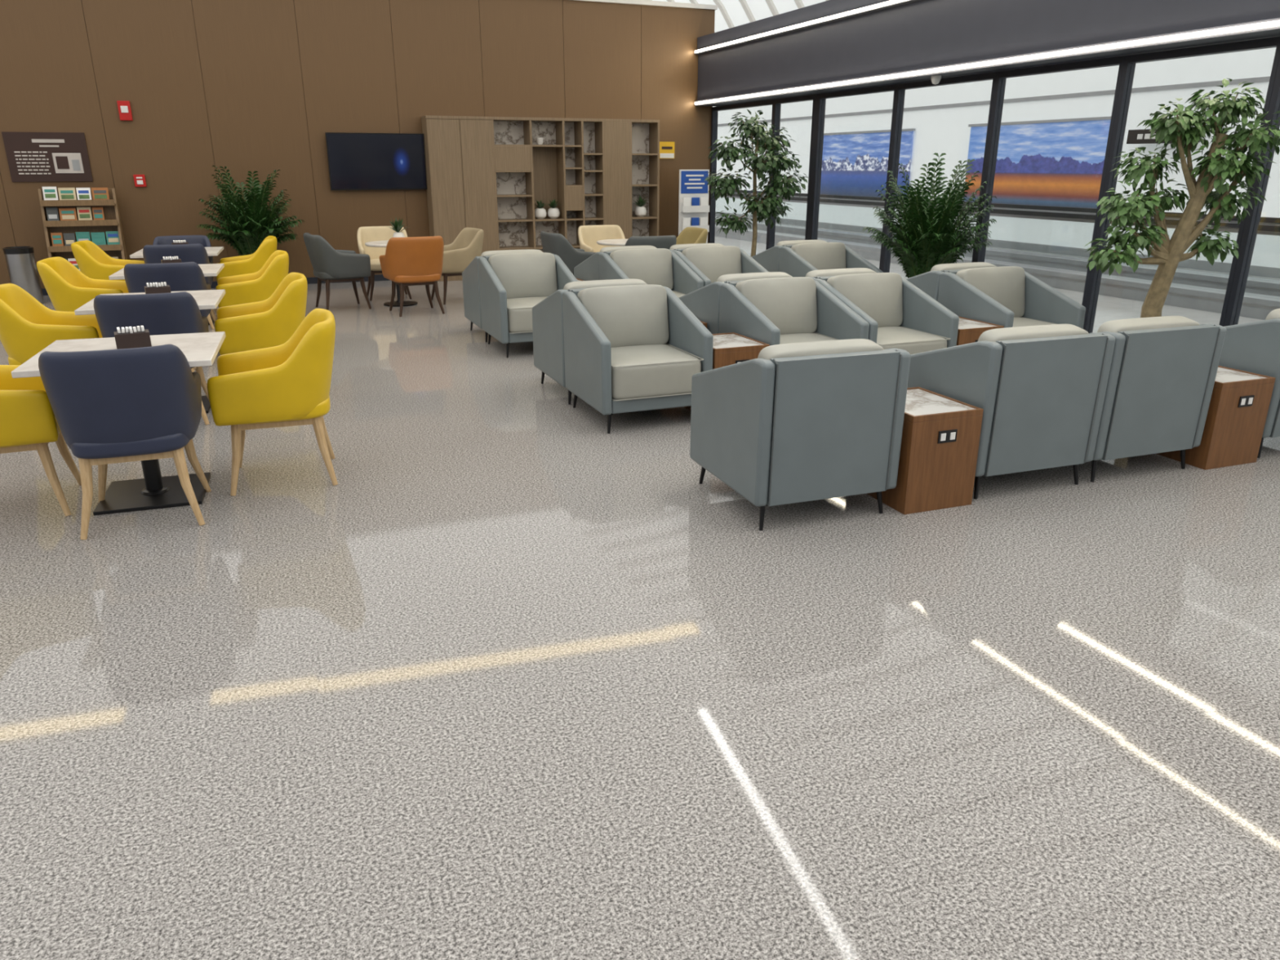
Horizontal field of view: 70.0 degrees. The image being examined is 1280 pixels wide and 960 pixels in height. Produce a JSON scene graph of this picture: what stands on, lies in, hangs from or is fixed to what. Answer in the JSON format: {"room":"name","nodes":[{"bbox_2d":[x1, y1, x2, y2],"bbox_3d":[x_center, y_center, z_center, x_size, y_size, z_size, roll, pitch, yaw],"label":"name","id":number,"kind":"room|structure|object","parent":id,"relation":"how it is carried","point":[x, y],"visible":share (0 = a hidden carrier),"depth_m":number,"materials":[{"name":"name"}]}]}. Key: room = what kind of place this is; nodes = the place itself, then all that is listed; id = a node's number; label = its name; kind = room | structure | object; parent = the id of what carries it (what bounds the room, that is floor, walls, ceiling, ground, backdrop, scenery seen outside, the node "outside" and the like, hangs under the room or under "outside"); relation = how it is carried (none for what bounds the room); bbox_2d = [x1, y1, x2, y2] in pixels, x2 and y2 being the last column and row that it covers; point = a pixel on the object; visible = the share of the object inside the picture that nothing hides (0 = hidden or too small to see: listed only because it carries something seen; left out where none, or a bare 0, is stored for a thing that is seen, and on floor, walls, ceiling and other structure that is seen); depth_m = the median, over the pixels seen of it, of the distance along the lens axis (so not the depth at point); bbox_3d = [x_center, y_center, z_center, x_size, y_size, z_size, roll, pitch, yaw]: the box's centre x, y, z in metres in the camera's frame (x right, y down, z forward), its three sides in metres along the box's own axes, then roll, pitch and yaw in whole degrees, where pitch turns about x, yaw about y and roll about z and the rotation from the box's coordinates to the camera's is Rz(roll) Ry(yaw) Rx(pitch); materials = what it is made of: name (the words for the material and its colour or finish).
{"room":"airport terminal","nodes":[
{"label":"airport terminal","id":0,"kind":"room"},
{"bbox_2d":[0,0,715,288],"bbox_3d":[-5.795,-4.495,12.059,14.900,3.840,0.200,-8,20,-21],"label":"wall","id":1,"kind":"structure","parent":0,"point":[242,86],"depth_m":12.26,"materials":[{"name":"brown wood"}]},
{"bbox_2d":[1,132,93,182],"bbox_3d":[-7.383,-4.027,11.408,0.880,0.580,0.031,-8,20,-21],"label":"poster","id":2,"kind":"object","parent":1,"relation":"attached to","point":[32,157],"visible":1,"depth_m":11.40,"materials":[{"name":"brown paper"}]},
{"bbox_2d":[324,132,426,190],"bbox_3d":[-3.669,-4.447,12.778,1.320,0.752,0.133,-8,20,-21],"label":"tv","id":3,"kind":"object","parent":1,"relation":"attached to","point":[356,161],"visible":1,"depth_m":12.73,"materials":[{"name":"black plastic"}]},
{"bbox_2d":[571,0,717,10],"bbox_3d":[-5.779,-6.333,11.410,14.920,0.060,0.240,-8,20,-21],"label":"trim","id":4,"kind":"structure","parent":1,"relation":"attached to","point":[645,2],"depth_m":13.61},
{"bbox_2d":[0,216,1279,959],"bbox_3d":[-5.909,-3.639,15.614,29.000,0.106,46.000,-8,20,-21],"label":"floor","id":5,"kind":"structure","parent":0,"point":[519,682],"depth_m":2.90,"materials":[{"name":"stone"}]},
{"bbox_2d":[2,246,44,303],"bbox_3d":[-7.433,-2.464,11.032,0.310,0.670,0.310,-8,20,-21],"label":"trash bin","id":6,"kind":"object","parent":5,"relation":"on","point":[20,261],"visible":0.84,"depth_m":10.91,"materials":[{"name":"metal"}]},
{"bbox_2d":[0,364,81,516],"bbox_3d":[-3.109,-0.271,4.384,0.628,0.862,0.632,-8,21,-22],"label":"armchair","id":7,"kind":"object","parent":5,"relation":"on","point":[28,420],"visible":0.67,"depth_m":4.22,"materials":[{"name":"yellow leather"}]},
{"bbox_2d":[0,283,102,364],"bbox_3d":[-3.866,-0.846,6.053,0.628,0.862,0.632,-7,20,-20],"label":"armchair","id":8,"kind":"object","parent":5,"relation":"on","point":[27,326],"visible":0.47,"depth_m":5.78,"materials":[{"name":"yellow leather"}]},
{"bbox_2d":[37,186,127,270],"bbox_3d":[-6.946,-2.966,11.450,0.830,1.346,0.370,-8,20,-21],"label":"magazine rack","id":9,"kind":"object","parent":5,"relation":"on","point":[70,215],"visible":0.73,"depth_m":11.40,"materials":[{"name":"brown wood"}]},
{"bbox_2d":[36,257,128,311],"bbox_3d":[-4.663,-1.444,7.790,0.628,0.862,0.632,-6,20,-17],"label":"armchair","id":10,"kind":"object","parent":5,"relation":"on","point":[68,289],"visible":0.35,"depth_m":7.48,"materials":[{"name":"yellow leather"}]},
{"bbox_2d":[71,240,144,280],"bbox_3d":[-5.447,-2.033,9.498,0.628,0.862,0.632,-6,20,-18],"label":"armchair","id":11,"kind":"object","parent":5,"relation":"on","point":[92,261],"visible":0.3,"depth_m":9.17,"materials":[{"name":"yellow leather"}]},
{"bbox_2d":[11,331,225,515],"bbox_3d":[-2.488,-0.282,4.577,0.800,0.750,0.800,-6,20,-18],"label":"dining table","id":12,"kind":"object","parent":5,"relation":"on","point":[153,491],"visible":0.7,"depth_m":4.61,"materials":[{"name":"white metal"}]},
{"bbox_2d":[113,325,151,349],"bbox_3d":[-2.477,-0.695,4.463,0.150,0.105,0.100,-11,22,-28],"label":"condiment caddy","id":13,"kind":"object","parent":12,"relation":"on","point":[138,338],"visible":0.95,"depth_m":4.43,"materials":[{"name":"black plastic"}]},
{"bbox_2d":[38,343,211,539],"bbox_3d":[-2.366,-0.233,4.275,0.588,0.862,0.628,-7,20,-20],"label":"armchair","id":14,"kind":"object","parent":5,"relation":"on","point":[144,403],"visible":1,"depth_m":4.01,"materials":[{"name":"blue leather"}]},
{"bbox_2d":[74,289,225,413],"bbox_3d":[-3.245,-0.857,6.246,0.800,0.750,0.800,-6,20,-18],"label":"dining table","id":15,"kind":"object","parent":5,"relation":"on","point":[206,299],"visible":0.24,"depth_m":6.20,"materials":[{"name":"white stone"}]},
{"bbox_2d":[93,291,209,425],"bbox_3d":[-3.124,-0.808,5.943,0.588,0.862,0.628,-7,20,-18],"label":"armchair","id":16,"kind":"object","parent":5,"relation":"on","point":[174,313],"visible":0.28,"depth_m":5.60,"materials":[{"name":"blue leather"}]},
{"bbox_2d":[124,262,211,366],"bbox_3d":[-3.920,-1.406,7.678,0.589,0.862,0.628,-7,20,-18],"label":"armchair","id":17,"kind":"object","parent":5,"relation":"on","point":[186,276],"visible":0.23,"depth_m":7.32,"materials":[{"name":"blue leather"}]},
{"bbox_2d":[142,243,216,329],"bbox_3d":[-4.704,-1.995,9.388,0.588,0.862,0.628,-7,20,-20],"label":"armchair","id":18,"kind":"object","parent":5,"relation":"on","point":[197,253],"visible":0.22,"depth_m":9.03,"materials":[{"name":"blue leather"}]},
{"bbox_2d":[152,235,217,319],"bbox_3d":[-4.978,-2.216,10.029,0.588,0.862,0.628,-8,20,-21],"label":"armchair","id":19,"kind":"object","parent":5,"relation":"on","point":[203,240],"visible":0.13,"depth_m":10.13,"materials":[{"name":"blue leather"}]},
{"bbox_2d":[216,235,276,284],"bbox_3d":[-4.240,-2.191,9.957,0.628,0.862,0.632,-6,20,-18],"label":"armchair","id":20,"kind":"object","parent":5,"relation":"on","point":[253,263],"visible":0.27,"depth_m":9.64,"materials":[{"name":"yellow leather"}]},
{"bbox_2d":[196,165,304,255],"bbox_3d":[-5.033,-3.233,11.844,1.240,1.594,1.336,-15,24,-37],"label":"potted palm","id":21,"kind":"object","parent":5,"relation":"on","point":[248,226],"visible":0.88,"depth_m":11.58,"materials":[{"name":"plant"}]},
{"bbox_2d":[215,249,288,307],"bbox_3d":[-3.455,-1.603,8.249,0.628,0.862,0.632,-8,20,-21],"label":"armchair","id":22,"kind":"object","parent":5,"relation":"on","point":[260,286],"visible":0.48,"depth_m":7.95,"materials":[{"name":"yellow leather"}]},
{"bbox_2d":[214,272,307,355],"bbox_3d":[-2.659,-1.005,6.514,0.628,0.862,0.632,-8,20,-21],"label":"armchair","id":23,"kind":"object","parent":5,"relation":"on","point":[272,322],"visible":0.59,"depth_m":6.23,"materials":[{"name":"yellow leather"}]},
{"bbox_2d":[207,308,337,495],"bbox_3d":[-1.902,-0.429,4.844,0.628,0.862,0.632,-6,20,-18],"label":"armchair","id":24,"kind":"object","parent":5,"relation":"on","point":[288,384],"visible":1,"depth_m":4.59,"materials":[{"name":"yellow leather"}]},
{"bbox_2d":[303,232,371,310],"bbox_3d":[-3.526,-2.432,10.655,0.628,0.862,0.622,-12,22,-30],"label":"tub chair","id":25,"kind":"object","parent":5,"relation":"on","point":[329,264],"visible":1,"depth_m":10.41,"materials":[{"name":"fabric"}]},
{"bbox_2d":[356,226,411,301],"bbox_3d":[-3.212,-2.741,11.551,0.622,0.862,0.628,-7,20,-19],"label":"tub chair","id":26,"kind":"object","parent":5,"relation":"on","point":[365,234],"visible":0.32,"depth_m":11.62,"materials":[{"name":"beige fabric"}]},
{"bbox_2d":[379,235,444,316],"bbox_3d":[-2.549,-2.321,10.334,0.641,0.862,0.628,-9,21,-25],"label":"tub chair","id":27,"kind":"object","parent":5,"relation":"on","point":[415,260],"visible":1,"depth_m":10.07,"materials":[{"name":"orange leather"}]},
{"bbox_2d":[431,227,484,304],"bbox_3d":[-2.249,-2.638,11.254,0.628,0.862,0.622,-11,22,-28],"label":"tub chair","id":28,"kind":"object","parent":5,"relation":"on","point":[468,245],"visible":0.59,"depth_m":11.01,"materials":[{"name":"beige fabric"}]},
{"bbox_2d":[462,249,554,342],"bbox_3d":[-1.293,-1.854,9.008,0.755,0.839,0.822,-7,20,-20],"label":"lounge armchair","id":29,"kind":"object","parent":5,"relation":"on","point":[470,276],"visible":0.19,"depth_m":8.72,"materials":[{"name":"grey leather"}]},
{"bbox_2d":[480,249,542,257],"bbox_3d":[-1.210,-1.982,8.743,0.615,0.425,0.223,-7,20,-20],"label":"cushion","id":30,"kind":"object","parent":29,"relation":"on","point":[490,253],"depth_m":8.60,"materials":[{"name":"grey leather"}]},
{"bbox_2d":[477,252,577,357],"bbox_3d":[-0.993,-1.612,8.307,0.755,0.839,0.822,-8,20,-21],"label":"lounge armchair","id":31,"kind":"object","parent":5,"relation":"on","point":[511,285],"visible":0.77,"depth_m":8.29,"materials":[{"name":"grey leather"}]},
{"bbox_2d":[488,252,557,298],"bbox_3d":[-1.078,-1.876,8.436,0.615,0.425,0.223,-8,20,-21],"label":"cushion","id":32,"kind":"object","parent":31,"relation":"on","point":[522,275],"depth_m":8.36,"materials":[{"name":"grey leather"}]},
{"bbox_2d":[506,296,547,333],"bbox_3d":[-0.972,-1.508,8.289,0.619,0.254,0.712,-8,20,-21],"label":"seat cushion","id":33,"kind":"object","parent":31,"relation":"on","point":[519,308],"depth_m":7.93,"materials":[{"name":"grey leather"}]},
{"bbox_2d":[421,115,659,281],"bbox_3d":[-1.391,-4.210,13.687,3.490,2.240,0.380,-8,20,-21],"label":"shelf unit","id":34,"kind":"object","parent":5,"relation":"on","point":[487,174],"visible":0.73,"depth_m":13.58,"materials":[{"name":"brown wood"}]},
{"bbox_2d":[540,231,595,275],"bbox_3d":[-0.826,-2.507,10.874,0.628,0.862,0.622,-9,21,-25],"label":"tub chair","id":35,"kind":"object","parent":5,"relation":"on","point":[557,244],"visible":0.32,"depth_m":10.53,"materials":[{"name":"fabric"}]},
{"bbox_2d":[532,279,660,404],"bbox_3d":[-0.326,-1.075,6.747,0.755,0.839,0.822,-7,20,-20],"label":"lounge armchair","id":36,"kind":"object","parent":5,"relation":"on","point":[548,314],"visible":0.16,"depth_m":6.45,"materials":[{"name":"grey leather"}]},
{"bbox_2d":[563,279,647,290],"bbox_3d":[-0.243,-1.202,6.481,0.615,0.425,0.223,-7,20,-20],"label":"cushion","id":37,"kind":"object","parent":36,"relation":"on","point":[596,283],"depth_m":6.34,"materials":[{"name":"grey leather"}]},
{"bbox_2d":[577,225,625,252],"bbox_3d":[-0.444,-2.813,11.762,0.622,0.862,0.628,-8,20,-21],"label":"tub chair","id":38,"kind":"object","parent":5,"relation":"on","point":[588,235],"visible":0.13,"depth_m":11.87,"materials":[{"name":"beige fabric"}]},
{"bbox_2d":[573,245,656,280],"bbox_3d":[-0.199,-1.998,9.426,0.755,0.839,0.822,-8,20,-21],"label":"lounge armchair","id":39,"kind":"object","parent":5,"relation":"on","point":[588,269],"visible":0.12,"depth_m":9.07,"materials":[{"name":"grey leather"}]},
{"bbox_2d":[562,284,713,433],"bbox_3d":[-0.026,-0.833,6.045,0.755,0.839,0.822,-7,20,-21],"label":"lounge armchair","id":40,"kind":"object","parent":5,"relation":"on","point":[632,348],"visible":0.96,"depth_m":5.91,"materials":[{"name":"grey leather"}]},
{"bbox_2d":[577,284,669,347],"bbox_3d":[-0.110,-1.097,6.175,0.615,0.425,0.223,-7,20,-21],"label":"cushion","id":41,"kind":"object","parent":40,"relation":"on","point":[632,315],"depth_m":6.10,"materials":[{"name":"grey leather"}]},
{"bbox_2d":[611,343,701,399],"bbox_3d":[-0.005,-0.729,6.027,0.619,0.254,0.712,-7,20,-21],"label":"seat cushion","id":42,"kind":"object","parent":40,"relation":"on","point":[640,371],"depth_m":5.74,"materials":[{"name":"grey leather"}]},
{"bbox_2d":[624,235,676,249],"bbox_3d":[0.061,-2.363,10.454,0.622,0.862,0.628,-8,20,-21],"label":"tub chair","id":43,"kind":"object","parent":5,"relation":"on","point":[658,242],"visible":0.09,"depth_m":10.06,"materials":[{"name":"fabric"}]},
{"bbox_2d":[599,248,703,297],"bbox_3d":[0.101,-1.756,8.725,0.755,0.839,0.822,-8,20,-21],"label":"lounge armchair","id":44,"kind":"object","parent":5,"relation":"on","point":[663,267],"visible":0.38,"depth_m":8.75,"materials":[{"name":"grey leather"}]},
{"bbox_2d":[609,248,673,289],"bbox_3d":[0.016,-2.020,8.854,0.615,0.425,0.223,-8,20,-21],"label":"cushion","id":45,"kind":"object","parent":44,"relation":"on","point":[653,266],"depth_m":8.77,"materials":[{"name":"grey leather"}]},
{"bbox_2d":[675,226,707,244],"bbox_3d":[0.482,-2.680,11.376,0.628,0.862,0.622,-8,20,-21],"label":"tub chair","id":46,"kind":"object","parent":5,"relation":"on","point":[689,235],"visible":0.12,"depth_m":11.47,"materials":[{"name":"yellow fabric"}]},
{"bbox_2d":[678,169,709,243],"bbox_3d":[0.826,-4.082,14.406,0.540,1.530,0.340,-8,20,-21],"label":"stand","id":47,"kind":"object","parent":5,"relation":"on","point":[693,202],"visible":0.61,"depth_m":14.22,"materials":[{"name":"white plastic"}]},
{"bbox_2d":[671,245,768,286],"bbox_3d":[0.805,-1.849,8.994,0.755,0.839,0.822,-8,20,-21],"label":"lounge armchair","id":48,"kind":"object","parent":5,"relation":"on","point":[708,263],"visible":0.25,"depth_m":9.02,"materials":[{"name":"grey leather"}]},
{"bbox_2d":[681,245,742,283],"bbox_3d":[0.719,-2.113,9.123,0.615,0.425,0.223,-8,20,-21],"label":"cushion","id":49,"kind":"object","parent":48,"relation":"on","point":[714,262],"depth_m":9.03,"materials":[{"name":"grey leather"}]},
{"bbox_2d":[684,332,769,410],"bbox_3d":[0.571,-0.701,6.193,0.400,0.490,0.509,-8,20,-21],"label":"side table","id":50,"kind":"object","parent":5,"relation":"on","point":[728,348],"visible":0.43,"depth_m":5.94,"materials":[{"name":"brown wood"}]},
{"bbox_2d":[679,271,792,333],"bbox_3d":[0.768,-1.219,7.165,0.755,0.839,0.822,-8,20,-21],"label":"lounge armchair","id":51,"kind":"object","parent":5,"relation":"on","point":[703,303],"visible":0.23,"depth_m":6.77,"materials":[{"name":"grey leather"}]},
{"bbox_2d":[716,271,792,282],"bbox_3d":[0.854,-1.347,6.901,0.615,0.425,0.223,-8,20,-21],"label":"cushion","id":52,"kind":"object","parent":51,"relation":"on","point":[736,277],"depth_m":6.76,"materials":[{"name":"grey leather"}]},
{"bbox_2d":[708,99,773,249],"bbox_3d":[1.538,-4.430,13.990,0.090,2.460,1.948,-8,20,-21],"label":"window","id":53,"kind":"structure","parent":5,"relation":"on","point":[715,110],"depth_m":14.53,"materials":[{"name":"black metal"}]},
{"bbox_2d":[704,108,809,257],"bbox_3d":[1.525,-3.658,12.027,1.380,2.280,1.015,-8,20,-21],"label":"potted tree","id":54,"kind":"object","parent":5,"relation":"on","point":[768,205],"visible":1,"depth_m":11.84,"materials":[{"name":"green plant"}]},
{"bbox_2d":[751,240,826,271],"bbox_3d":[1.655,-2.242,10.135,0.755,0.839,0.822,-7,20,-21],"label":"lounge armchair","id":55,"kind":"object","parent":5,"relation":"on","point":[769,259],"visible":0.2,"depth_m":9.73,"materials":[{"name":"grey leather"}]},
{"bbox_2d":[767,94,814,248],"bbox_3d":[2.100,-3.977,12.675,0.090,2.460,1.048,-8,20,-21],"label":"window","id":56,"kind":"structure","parent":5,"relation":"on","point":[777,103],"depth_m":12.70,"materials":[{"name":"black metal"}]},
{"bbox_2d":[719,276,869,346],"bbox_3d":[1.068,-0.977,6.463,0.755,0.839,0.822,-7,20,-20],"label":"lounge armchair","id":57,"kind":"object","parent":5,"relation":"on","point":[800,309],"visible":0.56,"depth_m":6.47,"materials":[{"name":"grey leather"}]},
{"bbox_2d":[735,276,817,334],"bbox_3d":[0.985,-1.241,6.593,0.615,0.425,0.223,-7,20,-20],"label":"cushion","id":58,"kind":"object","parent":57,"relation":"on","point":[790,304],"depth_m":6.52,"materials":[{"name":"grey leather"}]},
{"bbox_2d":[779,333,836,344],"bbox_3d":[1.088,-0.873,6.445,0.619,0.254,0.712,-7,20,-20],"label":"seat cushion","id":59,"kind":"object","parent":57,"relation":"on","point":[785,338],"depth_m":6.45,"materials":[{"name":"grey leather"}]},
{"bbox_2d":[689,338,911,530],"bbox_3d":[0.747,-0.305,4.515,0.755,0.839,0.822,-7,20,-19],"label":"lounge armchair","id":60,"kind":"object","parent":5,"relation":"on","point":[792,423],"visible":1,"depth_m":4.16,"materials":[{"name":"grey leather"}]},
{"bbox_2d":[757,338,884,359],"bbox_3d":[0.824,-0.432,4.247,0.615,0.425,0.223,-7,20,-19],"label":"cushion","id":61,"kind":"object","parent":60,"relation":"on","point":[825,348],"depth_m":4.11,"materials":[{"name":"grey leather"}]},
{"bbox_2d":[778,242,883,277],"bbox_3d":[1.955,-2.001,9.434,0.755,0.839,0.822,-8,20,-21],"label":"lounge armchair","id":62,"kind":"object","parent":5,"relation":"on","point":[797,260],"visible":0.3,"depth_m":9.45,"materials":[{"name":"grey leather"}]},
{"bbox_2d":[791,242,846,270],"bbox_3d":[1.869,-2.264,9.563,0.615,0.425,0.223,-8,20,-21],"label":"cushion","id":63,"kind":"object","parent":62,"relation":"on","point":[822,255],"depth_m":9.47,"materials":[{"name":"grey leather"}]},
{"bbox_2d":[805,267,875,279],"bbox_3d":[1.473,-1.312,7.434,0.755,0.839,0.822,-8,20,-21],"label":"lounge armchair","id":64,"kind":"object","parent":5,"relation":"on","point":[814,274],"visible":0.12,"depth_m":7.02,"materials":[{"name":"grey leather"}]},
{"bbox_2d":[806,84,896,270],"bbox_3d":[2.616,-3.562,11.470,0.090,2.460,1.698,-8,20,-21],"label":"window","id":65,"kind":"structure","parent":5,"relation":"on","point":[820,99],"depth_m":11.88,"materials":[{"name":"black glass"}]},
{"bbox_2d":[813,272,959,354],"bbox_3d":[1.772,-1.070,6.733,0.755,0.839,0.822,-8,20,-21],"label":"lounge armchair","id":66,"kind":"object","parent":5,"relation":"on","point":[899,314],"visible":0.44,"depth_m":6.72,"materials":[{"name":"grey leather"}]},
{"bbox_2d":[826,272,902,327],"bbox_3d":[1.688,-1.334,6.862,0.615,0.425,0.223,-8,20,-21],"label":"cushion","id":67,"kind":"object","parent":66,"relation":"on","point":[879,295],"depth_m":6.79,"materials":[{"name":"grey leather"}]},
{"bbox_2d":[876,326,946,354],"bbox_3d":[1.793,-0.966,6.715,0.619,0.254,0.712,-8,20,-21],"label":"seat cushion","id":68,"kind":"object","parent":66,"relation":"on","point":[913,340],"depth_m":6.47,"materials":[{"name":"grey leather"}]},
{"bbox_2d":[866,386,983,514],"bbox_3d":[1.378,-0.161,4.626,0.400,0.490,0.509,-7,20,-19],"label":"side table","id":69,"kind":"object","parent":5,"relation":"on","point":[941,433],"visible":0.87,"depth_m":4.41,"materials":[{"name":"brown wood"}]},
{"bbox_2d":[862,152,996,278],"bbox_3d":[2.879,-2.366,9.146,1.176,1.714,1.279,-18,26,-42],"label":"potted palm","id":70,"kind":"object","parent":5,"relation":"on","point":[928,237],"visible":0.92,"depth_m":8.88,"materials":[{"name":"plant"}]},
{"bbox_2d":[880,71,996,272],"bbox_3d":[3.229,-3.068,10.037,0.090,2.460,1.568,-8,20,-21],"label":"window","id":71,"kind":"structure","parent":5,"relation":"on","point":[900,88],"depth_m":10.33,"materials":[{"name":"black metal"}]},
{"bbox_2d":[906,262,996,301],"bbox_3d":[2.576,-1.457,7.856,0.755,0.839,0.822,-7,20,-20],"label":"lounge armchair","id":72,"kind":"object","parent":5,"relation":"on","point":[928,282],"visible":0.17,"depth_m":7.41,"materials":[{"name":"grey leather"}]},
{"bbox_2d":[930,262,996,271],"bbox_3d":[2.659,-1.585,7.590,0.615,0.425,0.223,-7,20,-20],"label":"cushion","id":73,"kind":"object","parent":72,"relation":"on","point":[957,266],"depth_m":7.44,"materials":[{"name":"grey leather"}]},
{"bbox_2d":[956,316,1004,346],"bbox_3d":[2.375,-0.939,6.882,0.400,0.490,0.509,-8,20,-21],"label":"side table","id":74,"kind":"object","parent":5,"relation":"on","point":[970,331],"visible":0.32,"depth_m":6.60,"materials":[{"name":"brown wood"}]},
{"bbox_2d":[715,190,1279,319],"bbox_3d":[4.901,-4.520,16.511,1.865,0.974,28.000,-8,20,-21],"label":"walkway","id":75,"kind":"object","parent":5,"relation":"on","point":[1188,289],"visible":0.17,"depth_m":12.64,"materials":[{"name":"grey metal"}]},
{"bbox_2d":[907,324,1115,498],"bbox_3d":[1.887,-0.443,4.913,0.755,0.839,0.822,-7,20,-19],"label":"lounge armchair","id":76,"kind":"object","parent":5,"relation":"on","point":[1041,389],"visible":0.8,"depth_m":4.54,"materials":[{"name":"grey leather"}]},
{"bbox_2d":[977,324,1088,342],"bbox_3d":[1.964,-0.570,4.646,0.615,0.425,0.223,-7,20,-19],"label":"cushion","id":77,"kind":"object","parent":76,"relation":"on","point":[1054,331],"depth_m":4.50,"materials":[{"name":"grey leather"}]},
{"bbox_2d":[937,266,1085,328],"bbox_3d":[2.876,-1.215,7.154,0.755,0.839,0.822,-7,20,-21],"label":"lounge armchair","id":78,"kind":"object","parent":5,"relation":"on","point":[1010,296],"visible":0.57,"depth_m":7.14,"materials":[{"name":"grey leather"}]},
{"bbox_2d":[955,266,1025,317],"bbox_3d":[2.792,-1.479,7.284,0.615,0.425,0.223,-7,20,-21],"label":"cushion","id":79,"kind":"object","parent":78,"relation":"on","point":[1006,285],"depth_m":7.20,"materials":[{"name":"grey leather"}]},
{"bbox_2d":[1013,317,1053,327],"bbox_3d":[2.896,-1.111,7.136,0.619,0.254,0.712,-7,20,-21],"label":"seat cushion","id":80,"kind":"object","parent":78,"relation":"on","point":[1018,322],"depth_m":7.11,"materials":[{"name":"grey leather"}]},
{"bbox_2d":[973,56,1124,306],"bbox_3d":[3.802,-2.606,8.696,0.090,2.460,1.488,-8,20,-21],"label":"window","id":81,"kind":"structure","parent":5,"relation":"on","point":[1001,76],"depth_m":8.81,"materials":[{"name":"black metal"}]},
{"bbox_2d":[1090,315,1226,482],"bbox_3d":[2.600,-0.529,5.163,0.755,0.839,0.822,-7,20,-19],"label":"lounge armchair","id":82,"kind":"object","parent":5,"relation":"on","point":[1163,371],"visible":0.63,"depth_m":4.78,"materials":[{"name":"grey leather"}]},
{"bbox_2d":[1097,315,1199,332],"bbox_3d":[2.678,-0.656,4.895,0.615,0.425,0.223,-7,20,-19],"label":"cushion","id":83,"kind":"object","parent":82,"relation":"on","point":[1166,322],"depth_m":4.75,"materials":[{"name":"grey leather"}]},
{"bbox_2d":[1083,36,1279,333],"bbox_3d":[4.332,-2.178,7.456,0.090,2.460,1.338,-8,20,-21],"label":"window","id":84,"kind":"structure","parent":5,"relation":"on","point":[1130,61],"depth_m":7.64,"materials":[{"name":"black metal"}]},
{"bbox_2d":[1084,78,1279,317],"bbox_3d":[3.817,-1.725,6.585,1.280,2.170,0.702,1,19,2],"label":"potted tree","id":85,"kind":"object","parent":5,"relation":"on","point":[1214,171],"visible":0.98,"depth_m":6.42,"materials":[{"name":"green plant"}]},
{"bbox_2d":[1155,365,1275,470],"bbox_3d":[3.234,-0.385,5.275,0.400,0.490,0.509,-7,20,-19],"label":"side table","id":86,"kind":"object","parent":5,"relation":"on","point":[1238,408],"visible":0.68,"depth_m":5.06,"materials":[{"name":"brown wood"}]},
{"bbox_2d":[1218,308,1279,457],"bbox_3d":[3.750,-0.667,5.564,0.755,0.839,0.822,-7,20,-20],"label":"lounge armchair","id":87,"kind":"object","parent":5,"relation":"on","point":[1254,347],"visible":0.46,"depth_m":5.16,"materials":[{"name":"grey leather"}]},
{"bbox_2d":[1223,56,1279,326],"bbox_3d":[4.865,-1.749,6.211,0.090,2.460,1.498,-8,20,-21],"label":"window","id":88,"kind":"structure","parent":5,"relation":"on","point":[1249,234],"depth_m":6.85,"materials":[{"name":"black metal"}]},
{"bbox_2d":[646,0,829,32],"bbox_3d":[1.894,-12.783,21.796,6.097,4.788,35.669,-8,20,-21],"label":"ceiling","id":89,"kind":"structure","parent":0,"point":[799,4],"depth_m":25.91,"materials":[{"name":"paint"}]},
{"bbox_2d":[652,0,1279,278],"bbox_3d":[6.686,-9.597,18.947,0.230,9.000,46.000,-8,20,-21],"label":"wall","id":90,"kind":"structure","parent":0,"point":[940,117],"depth_m":17.79,"materials":[{"name":"grey metal"}]},
{"bbox_2d":[820,131,913,198],"bbox_3d":[5.454,-7.702,22.439,0.038,1.500,3.700,-8,20,-21],"label":"wall picture","id":91,"kind":"object","parent":90,"relation":"attached to","point":[853,164],"visible":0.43,"depth_m":22.47},
{"bbox_2d":[963,120,1111,208],"bbox_3d":[7.515,-6.031,17.622,0.038,1.560,3.500,-8,20,-21],"label":"wall picture","id":92,"kind":"object","parent":90,"relation":"attached to","point":[1052,164],"visible":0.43,"depth_m":17.24},
{"bbox_2d":[968,116,1111,127],"bbox_3d":[7.502,-6.024,17.618,0.069,1.670,3.600,-8,20,-21],"label":"frame","id":93,"kind":"object","parent":90,"relation":"attached to","point":[1100,117],"visible":0.32,"depth_m":17.04,"materials":[{"name":"grey metal"}]},
{"bbox_2d":[1126,128,1199,144],"bbox_3d":[8.512,-5.579,14.838,0.273,0.220,1.200,-8,20,-21],"label":"sign","id":94,"kind":"object","parent":90,"relation":"attached to","point":[1134,136],"visible":0.34,"depth_m":15.09,"materials":[{"name":"black plastic"}]},
{"bbox_2d":[694,0,1279,106],"bbox_3d":[4.218,-3.766,6.770,0.420,0.970,16.980,-8,20,-21],"label":"ceiling bulkhead","id":95,"kind":"structure","parent":0,"point":[908,36],"depth_m":9.28,"materials":[{"name":"grey paint"}]},
{"bbox_2d":[694,0,906,53],"bbox_3d":[4.021,-4.000,6.588,0.016,0.030,16.950,-8,20,-21],"label":"strip light","id":96,"kind":"object","parent":95,"relation":"attached to","point":[892,2],"visible":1,"depth_m":11.22,"materials":[{"name":"beige"}]},
{"bbox_2d":[694,20,1279,104],"bbox_3d":[4.040,-3.312,6.833,0.016,0.030,16.950,-8,20,-21],"label":"strip light","id":97,"kind":"object","parent":95,"relation":"attached to","point":[1273,24],"visible":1,"depth_m":8.01,"materials":[{"name":"beige"}]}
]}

